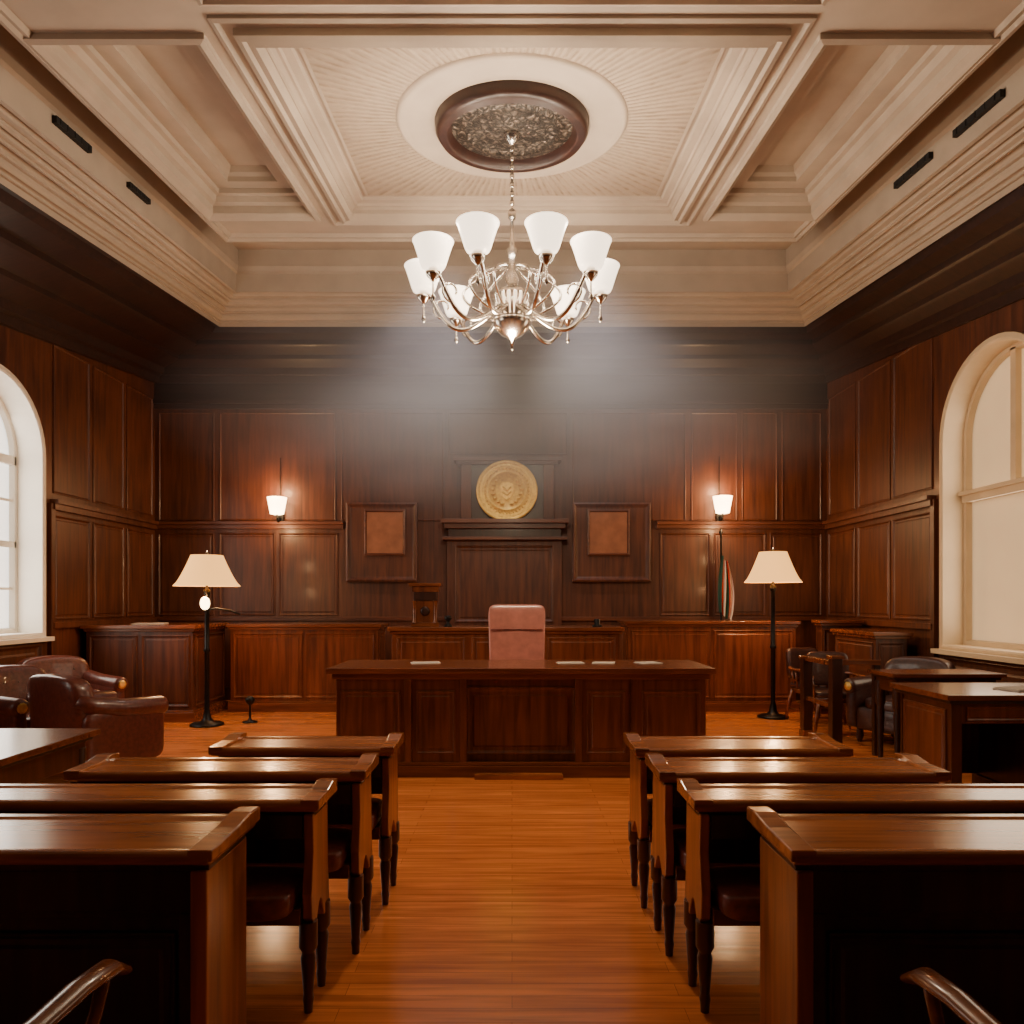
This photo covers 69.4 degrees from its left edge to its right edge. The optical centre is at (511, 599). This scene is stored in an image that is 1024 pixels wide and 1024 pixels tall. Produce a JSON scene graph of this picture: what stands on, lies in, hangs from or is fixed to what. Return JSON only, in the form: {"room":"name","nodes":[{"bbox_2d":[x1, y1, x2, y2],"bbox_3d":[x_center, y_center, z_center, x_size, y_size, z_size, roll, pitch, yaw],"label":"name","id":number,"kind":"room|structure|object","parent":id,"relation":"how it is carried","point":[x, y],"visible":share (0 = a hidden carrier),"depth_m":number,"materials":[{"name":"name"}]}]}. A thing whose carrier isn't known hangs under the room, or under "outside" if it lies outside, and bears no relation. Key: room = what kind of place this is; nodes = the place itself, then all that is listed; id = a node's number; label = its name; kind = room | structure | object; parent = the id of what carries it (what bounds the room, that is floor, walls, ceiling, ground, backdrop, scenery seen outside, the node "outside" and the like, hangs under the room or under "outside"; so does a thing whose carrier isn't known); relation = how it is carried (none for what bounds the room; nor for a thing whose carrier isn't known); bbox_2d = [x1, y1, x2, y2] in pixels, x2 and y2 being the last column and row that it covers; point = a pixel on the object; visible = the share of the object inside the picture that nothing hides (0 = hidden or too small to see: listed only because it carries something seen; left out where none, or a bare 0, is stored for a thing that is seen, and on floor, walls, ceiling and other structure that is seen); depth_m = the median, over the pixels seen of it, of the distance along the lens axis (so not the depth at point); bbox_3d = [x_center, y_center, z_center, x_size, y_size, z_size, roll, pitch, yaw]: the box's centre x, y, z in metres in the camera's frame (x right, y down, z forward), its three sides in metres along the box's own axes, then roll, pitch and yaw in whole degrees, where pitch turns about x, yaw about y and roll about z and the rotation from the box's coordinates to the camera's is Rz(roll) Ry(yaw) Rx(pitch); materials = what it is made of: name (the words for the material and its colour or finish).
{"room":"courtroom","nodes":[
{"label":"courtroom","id":0,"kind":"room"},
{"bbox_2d":[52,115,91,152],"bbox_3d":[-3.680,-3.895,6.200,0.048,0.115,0.500,0,0,0],"label":"ceiling vent","id":1,"kind":"object","parent":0,"point":[58,122],"depth_m":6.16,"materials":[{"name":"black metal"}]},
{"bbox_2d":[0,325,159,664],"bbox_3d":[-5.570,-1.760,4.400,0.360,6.600,14.000,0,0,0],"label":"wall","id":2,"kind":"structure","parent":0,"point":[97,419],"depth_m":9.66,"materials":[{"name":"brown wood"}]},
{"bbox_2d":[0,364,54,644],"bbox_3d":[-5.615,-1.025,7.820,0.430,3.010,1.840,0,0,0],"label":"window","id":3,"kind":"structure","parent":2,"relation":"in","point":[22,440],"depth_m":8.60,"materials":[{"name":"white paint"}]},
{"bbox_2d":[126,182,150,204],"bbox_3d":[-3.680,-4.011,7.300,0.048,0.094,0.400,0,0,0],"label":"ceiling vent","id":4,"kind":"object","parent":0,"point":[129,185],"depth_m":7.27,"materials":[{"name":"black metal"}]},
{"bbox_2d":[153,383,828,686],"bbox_3d":[-0.325,-1.760,11.445,10.950,6.600,0.310,0,0,0],"label":"wall","id":5,"kind":"structure","parent":0,"point":[219,447],"depth_m":11.40,"materials":[{"name":"brown wood"}]},
{"bbox_2d":[267,458,286,522],"bbox_3d":[-3.554,-1.666,11.215,0.290,1.030,0.340,0,0,0],"label":"wall sconce","id":6,"kind":"object","parent":5,"relation":"attached to","point":[276,504],"visible":1,"depth_m":11.11,"materials":[{"name":"white glass"}]},
{"bbox_2d":[346,502,417,581],"bbox_3d":[-1.992,-0.885,11.345,1.092,1.215,0.108,0,0,0],"label":"framed panel","id":7,"kind":"object","parent":5,"relation":"attached to","point":[382,537],"visible":1,"depth_m":11.32,"materials":[{"name":"brown wood"}]},
{"bbox_2d":[441,457,568,624],"bbox_3d":[-0.108,-0.299,11.219,1.908,3.678,0.360,0,0,0],"label":"wall panel","id":8,"kind":"object","parent":5,"relation":"attached to","point":[490,561],"visible":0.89,"depth_m":11.22,"materials":[{"name":"brown wood"}]},
{"bbox_2d":[476,460,537,518],"bbox_3d":[-0.077,-1.639,11.089,0.920,0.920,0.098,0,0,0],"label":"seal","id":9,"kind":"object","parent":8,"relation":"attached to","point":[506,489],"visible":1,"depth_m":11.09,"materials":[{"name":"gold metal"}]},
{"bbox_2d":[225,687,799,699],"bbox_3d":[-0.325,1.440,11.385,10.350,0.200,0.030,0,0,0],"label":"baseboard","id":10,"kind":"structure","parent":5,"relation":"attached to","point":[227,689],"depth_m":11.37,"materials":[{"name":"brown wood"}]},
{"bbox_2d":[572,502,650,581],"bbox_3d":[1.523,-0.885,11.345,1.200,1.215,0.108,0,0,0],"label":"framed panel","id":11,"kind":"object","parent":5,"relation":"attached to","point":[611,541],"visible":1,"depth_m":11.32,"materials":[{"name":"brown wood"}]},
{"bbox_2d":[713,457,732,521],"bbox_3d":[3.185,-1.681,11.215,0.290,1.030,0.340,0,0,0],"label":"wall sconce","id":12,"kind":"object","parent":5,"relation":"attached to","point":[722,503],"visible":1,"depth_m":11.11,"materials":[{"name":"white glass"}]},
{"bbox_2d":[32,700,972,1023],"bbox_3d":[-0.325,1.590,4.400,11.550,0.100,14.400,0,0,0],"label":"floor","id":13,"kind":"structure","parent":0,"point":[511,901],"depth_m":3.50,"materials":[{"name":"brown wood"}]},
{"bbox_2d":[0,665,98,727],"bbox_3d":[-4.516,1.080,6.908,0.855,0.920,0.920,0,0,20],"label":"leather armchair","id":14,"kind":"object","parent":13,"relation":"on","point":[14,706],"visible":0.33,"depth_m":6.91,"materials":[{"name":"brown leather"}]},
{"bbox_2d":[0,728,100,783],"bbox_3d":[-3.450,1.160,3.925,1.900,0.760,1.150,0,0,0],"label":"table","id":15,"kind":"object","parent":13,"relation":"on","point":[27,755],"visible":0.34,"depth_m":4.11,"materials":[{"name":"brown wood"}]},
{"bbox_2d":[16,655,127,697],"bbox_3d":[-4.880,1.080,8.111,0.855,0.920,0.920,0,0,30],"label":"leather armchair","id":16,"kind":"object","parent":13,"relation":"on","point":[76,666],"visible":0.22,"depth_m":8.27,"materials":[{"name":"brown leather"}]},
{"bbox_2d":[23,959,131,1023],"bbox_3d":[-1.270,1.192,1.533,0.668,0.701,0.626,0,0,0],"label":"chair","id":17,"kind":"object","parent":13,"relation":"on","point":[96,980],"visible":1,"depth_m":1.67,"materials":[{"name":"brown wood"}]},
{"bbox_2d":[26,673,168,761],"bbox_3d":[-3.665,1.080,6.480,0.920,0.920,0.855,0,0,30],"label":"leather armchair","id":18,"kind":"object","parent":13,"relation":"on","point":[130,727],"visible":0.68,"depth_m":6.17,"materials":[{"name":"brown leather"}]},
{"bbox_2d":[0,807,259,1023],"bbox_3d":[-1.950,1.128,2.379,2.140,0.824,0.422,0,0,0],"label":"desk","id":19,"kind":"object","parent":13,"relation":"on","point":[161,896],"visible":1,"depth_m":2.27,"materials":[{"name":"brown wood"}]},
{"bbox_2d":[80,623,229,721],"bbox_3d":[-4.705,0.930,9.875,1.449,1.220,1.150,0,0,0],"label":"wood cabinet","id":20,"kind":"object","parent":13,"relation":"on","point":[166,660],"visible":0.77,"depth_m":9.34,"materials":[{"name":"brown wood"}]},
{"bbox_2d":[131,622,168,624],"bbox_3d":[-4.794,0.310,9.800,0.400,0.018,0.260,0,0,-11],"label":"paper stack","id":21,"kind":"object","parent":20,"relation":"on","point":[152,622],"visible":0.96,"depth_m":9.72,"materials":[{"name":"white paper"}]},
{"bbox_2d":[0,778,336,1013],"bbox_3d":[-1.870,1.129,2.820,2.320,0.822,0.380,0,0,0],"label":"desk","id":22,"kind":"object","parent":13,"relation":"on","point":[292,826],"visible":0.42,"depth_m":2.76,"materials":[{"name":"brown wood"}]},
{"bbox_2d":[173,551,240,727],"bbox_3d":[-3.733,0.465,9.100,0.815,2.150,0.780,0,0,0],"label":"floor lamp","id":23,"kind":"object","parent":13,"relation":"on","point":[206,570],"visible":1,"depth_m":8.97,"materials":[{"name":"beige fabric"}]},
{"bbox_2d":[63,753,378,954],"bbox_3d":[-1.280,1.129,3.300,1.300,0.822,0.420,0,0,0],"label":"desk","id":24,"kind":"object","parent":13,"relation":"on","point":[350,857],"visible":0.44,"depth_m":3.23,"materials":[{"name":"brown wood"}]},
{"bbox_2d":[242,696,257,723],"bbox_3d":[-3.293,1.373,9.300,0.180,0.335,0.180,0,0,0],"label":"microphone stand","id":25,"kind":"object","parent":13,"relation":"on","point":[249,700],"visible":1,"depth_m":9.27,"materials":[{"name":"black metal"}]},
{"bbox_2d":[208,732,403,904],"bbox_3d":[-1.055,1.129,3.830,0.930,0.822,0.440,0,0,0],"label":"desk","id":26,"kind":"object","parent":13,"relation":"on","point":[384,778],"visible":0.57,"depth_m":3.77,"materials":[{"name":"brown wood"}]},
{"bbox_2d":[226,623,388,711],"bbox_3d":[-2.864,0.935,10.475,2.133,1.210,0.650,0,0,0],"label":"cabinet","id":27,"kind":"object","parent":13,"relation":"on","point":[283,666],"depth_m":10.19,"materials":[{"name":"brown wood"}]},
{"bbox_2d":[387,625,624,659],"bbox_3d":[-0.073,0.935,9.275,2.873,1.210,0.650,0,0,0],"label":"counter","id":28,"kind":"object","parent":13,"relation":"on","point":[456,642],"visible":0.36,"depth_m":8.99,"materials":[{"name":"brown wood"}]},
{"bbox_2d":[409,583,442,626],"bbox_3d":[-1.077,0.060,9.250,0.400,0.540,0.240,0,0,0],"label":"mantel clock","id":29,"kind":"object","parent":28,"relation":"on","point":[425,601],"visible":0.99,"depth_m":9.16,"materials":[{"name":"brown wood"}]},
{"bbox_2d":[444,615,451,626],"bbox_3d":[-0.791,0.260,9.150,0.100,0.140,0.100,0,0,0],"label":"stand","id":30,"kind":"object","parent":28,"relation":"on","point":[448,618],"visible":1,"depth_m":9.12,"materials":[{"name":"black metal"}]},
{"bbox_2d":[592,619,601,626],"bbox_3d":[1.051,0.280,9.150,0.120,0.100,0.120,0,0,0],"label":"inkwell","id":31,"kind":"object","parent":28,"relation":"on","point":[596,621],"visible":1,"depth_m":9.12,"materials":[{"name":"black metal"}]},
{"bbox_2d":[488,605,544,659],"bbox_3d":[0.053,0.795,7.931,0.750,1.490,0.693,0,0,0],"label":"chair","id":32,"kind":"object","parent":13,"relation":"on","point":[516,632],"visible":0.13,"depth_m":8.08,"materials":[{"name":"leather"}]},
{"bbox_2d":[326,660,715,779],"bbox_3d":[0.079,1.065,6.825,3.365,0.950,0.990,0,0,0],"label":"desk","id":33,"kind":"object","parent":13,"relation":"on","point":[476,719],"visible":0.8,"depth_m":6.45,"materials":[{"name":"brown wood"}]},
{"bbox_2d":[410,661,439,663],"bbox_3d":[-0.808,0.586,6.908,0.270,0.007,0.215,0,0,-11],"label":"paper stack","id":34,"kind":"object","parent":33,"relation":"on","point":[422,662],"visible":1,"depth_m":6.90,"materials":[{"name":"white paper"}]},
{"bbox_2d":[556,661,584,663],"bbox_3d":[0.545,0.586,6.908,0.250,0.007,0.195,0,0,-6],"label":"paper stack","id":35,"kind":"object","parent":33,"relation":"on","point":[573,662],"visible":1,"depth_m":6.90,"materials":[{"name":"white paper"}]},
{"bbox_2d":[592,661,614,663],"bbox_3d":[0.855,0.586,6.907,0.210,0.007,0.215,0,0,9],"label":"paper stack","id":36,"kind":"object","parent":33,"relation":"on","point":[595,662],"visible":1,"depth_m":6.90,"materials":[{"name":"white paper"}]},
{"bbox_2d":[633,661,662,663],"bbox_3d":[1.271,0.586,6.909,0.210,0.007,0.215,0,0,-17],"label":"paper stack","id":37,"kind":"object","parent":33,"relation":"on","point":[642,662],"visible":1,"depth_m":6.90,"materials":[{"name":"white paper"}]},
{"bbox_2d":[618,620,800,711],"bbox_3d":[2.757,0.915,10.475,2.416,1.250,0.650,0,0,0],"label":"cabinet","id":38,"kind":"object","parent":13,"relation":"on","point":[739,651],"depth_m":10.19,"materials":[{"name":"brown wood"}]},
{"bbox_2d":[624,732,852,908],"bbox_3d":[1.150,1.129,3.810,1.080,0.822,0.480,0,0,0],"label":"desk","id":39,"kind":"object","parent":13,"relation":"on","point":[816,744],"visible":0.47,"depth_m":3.75,"materials":[{"name":"brown wood"}]},
{"bbox_2d":[744,548,801,719],"bbox_3d":[3.421,0.425,9.700,0.730,2.230,0.730,0,0,0],"label":"floor lamp","id":40,"kind":"object","parent":13,"relation":"on","point":[772,566],"visible":1,"depth_m":9.55,"materials":[{"name":"beige fabric"}]},
{"bbox_2d":[645,753,951,956],"bbox_3d":[1.255,1.129,3.290,1.250,0.822,0.440,0,0,0],"label":"desk","id":41,"kind":"object","parent":13,"relation":"on","point":[668,857],"visible":0.33,"depth_m":3.22,"materials":[{"name":"brown wood"}]},
{"bbox_2d":[785,647,851,722],"bbox_3d":[3.847,1.081,9.410,0.668,0.923,0.632,0,0,-17],"label":"chair","id":42,"kind":"object","parent":13,"relation":"on","point":[791,654],"visible":0.36,"depth_m":9.53,"materials":[{"name":"black leather"}]},
{"bbox_2d":[807,651,865,735],"bbox_3d":[3.752,1.081,8.660,0.668,0.923,0.632,0,0,9],"label":"chair","id":43,"kind":"object","parent":13,"relation":"on","point":[820,671],"visible":0.37,"depth_m":8.83,"materials":[{"name":"brown wood"}]},
{"bbox_2d":[811,620,863,713],"bbox_3d":[4.440,0.905,10.100,0.601,1.270,0.300,0,0,0],"label":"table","id":44,"kind":"object","parent":13,"relation":"on","point":[825,639],"visible":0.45,"depth_m":9.99,"materials":[{"name":"brown wood"}]},
{"bbox_2d":[798,655,880,755],"bbox_3d":[3.382,1.045,7.710,0.515,0.990,0.950,0,0,0],"label":"railing","id":45,"kind":"object","parent":13,"relation":"on","point":[835,663],"visible":0.7,"depth_m":7.32,"materials":[{"name":"brown wood"}]},
{"bbox_2d":[677,778,1023,1013],"bbox_3d":[1.850,1.129,2.820,2.360,0.822,0.380,0,0,0],"label":"desk","id":46,"kind":"object","parent":13,"relation":"on","point":[718,829],"visible":0.39,"depth_m":2.76,"materials":[{"name":"brown wood"}]},
{"bbox_2d":[830,628,912,714],"bbox_3d":[4.485,0.960,9.300,0.470,1.160,1.200,0,0,0],"label":"cabinet","id":47,"kind":"object","parent":13,"relation":"on","point":[857,643],"depth_m":8.93,"materials":[{"name":"brown wood"}]},
{"bbox_2d":[747,807,1023,1023],"bbox_3d":[1.920,1.128,2.379,2.200,0.824,0.422,0,0,0],"label":"desk","id":48,"kind":"object","parent":13,"relation":"on","point":[851,904],"visible":1,"depth_m":2.27,"materials":[{"name":"brown wood"}]},
{"bbox_2d":[843,656,955,741],"bbox_3d":[4.215,1.080,7.961,0.855,0.920,0.920,0,0,-30],"label":"leather armchair","id":49,"kind":"object","parent":13,"relation":"on","point":[858,690],"visible":0.34,"depth_m":8.04,"materials":[{"name":"black leather"}]},
{"bbox_2d":[867,669,1006,756],"bbox_3d":[4.025,1.110,7.050,1.050,0.860,0.500,0,0,0],"label":"side table","id":50,"kind":"object","parent":13,"relation":"on","point":[884,677],"visible":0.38,"depth_m":6.87,"materials":[{"name":"brown wood"}]},
{"bbox_2d":[900,967,1001,1023],"bbox_3d":[1.270,1.192,1.493,0.668,0.701,0.626,0,0,0],"label":"chair","id":51,"kind":"object","parent":13,"relation":"on","point":[937,989],"visible":1,"depth_m":1.65,"materials":[{"name":"brown wood"}]},
{"bbox_2d":[890,683,1023,783],"bbox_3d":[4.000,1.120,5.850,1.600,0.840,0.840,0,0,0],"label":"desk","id":52,"kind":"object","parent":13,"relation":"on","point":[977,729],"visible":0.7,"depth_m":5.78,"materials":[{"name":"brown wood"}]},
{"bbox_2d":[993,686,1023,691],"bbox_3d":[3.958,0.692,5.758,0.320,0.016,0.230,0,0,-17],"label":"paper stack","id":53,"kind":"object","parent":52,"relation":"on","point":[1005,688],"visible":1,"depth_m":5.74,"materials":[{"name":"beige paper"}]},
{"bbox_2d":[0,0,1023,326],"bbox_3d":[0.000,-3.616,4.400,8.460,2.104,12.600,0,0,0],"label":"ceiling","id":54,"kind":"structure","parent":0,"point":[748,181],"depth_m":6.45,"materials":[{"name":"paint"}]},
{"bbox_2d":[404,130,619,350],"bbox_3d":[0.000,-3.011,6.192,1.803,1.742,1.759,0,0,0],"label":"chandelier","id":55,"kind":"object","parent":54,"relation":"hanging from","point":[477,229],"visible":1,"depth_m":5.95,"materials":[{"name":"white glass"}]},
{"bbox_2d":[396,52,627,178],"bbox_3d":[0.000,-3.919,6.170,1.920,0.296,1.920,0,0,0],"label":"ceiling medallion","id":56,"kind":"object","parent":54,"relation":"attached to","point":[457,114],"depth_m":5.93,"materials":[{"name":"white paint"}]},
{"bbox_2d":[718,529,733,619],"bbox_3d":[3.121,0.230,11.050,0.280,2.620,0.280,0,0,-26],"label":"flag","id":57,"kind":"object","parent":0,"point":[725,582],"visible":0.88,"depth_m":11.02,"materials":[{"name":"multicoloured fabric"}]},
{"bbox_2d":[893,152,932,188],"bbox_3d":[3.680,-3.941,6.800,0.048,0.126,0.600,0,0,0],"label":"ceiling vent","id":58,"kind":"object","parent":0,"point":[927,157],"depth_m":6.76,"materials":[{"name":"black metal"}]},
{"bbox_2d":[822,299,1023,682],"bbox_3d":[4.920,-1.760,4.400,0.360,6.600,14.000,0,0,0],"label":"wall","id":59,"kind":"structure","parent":0,"point":[884,416],"depth_m":9.37,"materials":[{"name":"brown wood"}]},
{"bbox_2d":[0,183,1023,382],"bbox_3d":[-0.325,-2.881,4.400,10.350,2.168,14.000,0,0,0],"label":"trim","id":60,"kind":"structure","parent":59,"relation":"attached to","point":[58,288],"depth_m":10.36,"materials":[{"name":"brown wood"}]},
{"bbox_2d":[930,332,1023,664],"bbox_3d":[4.935,-1.025,7.460,0.370,3.250,1.880,0,0,0],"label":"window","id":61,"kind":"structure","parent":59,"relation":"in","point":[981,437],"depth_m":7.97,"materials":[{"name":"beige paint"}]},
{"bbox_2d":[952,89,1004,137],"bbox_3d":[3.680,-3.837,5.850,0.048,0.126,0.600,0,0,0],"label":"ceiling vent","id":62,"kind":"object","parent":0,"point":[999,95],"depth_m":5.81,"materials":[{"name":"black metal"}]}
]}

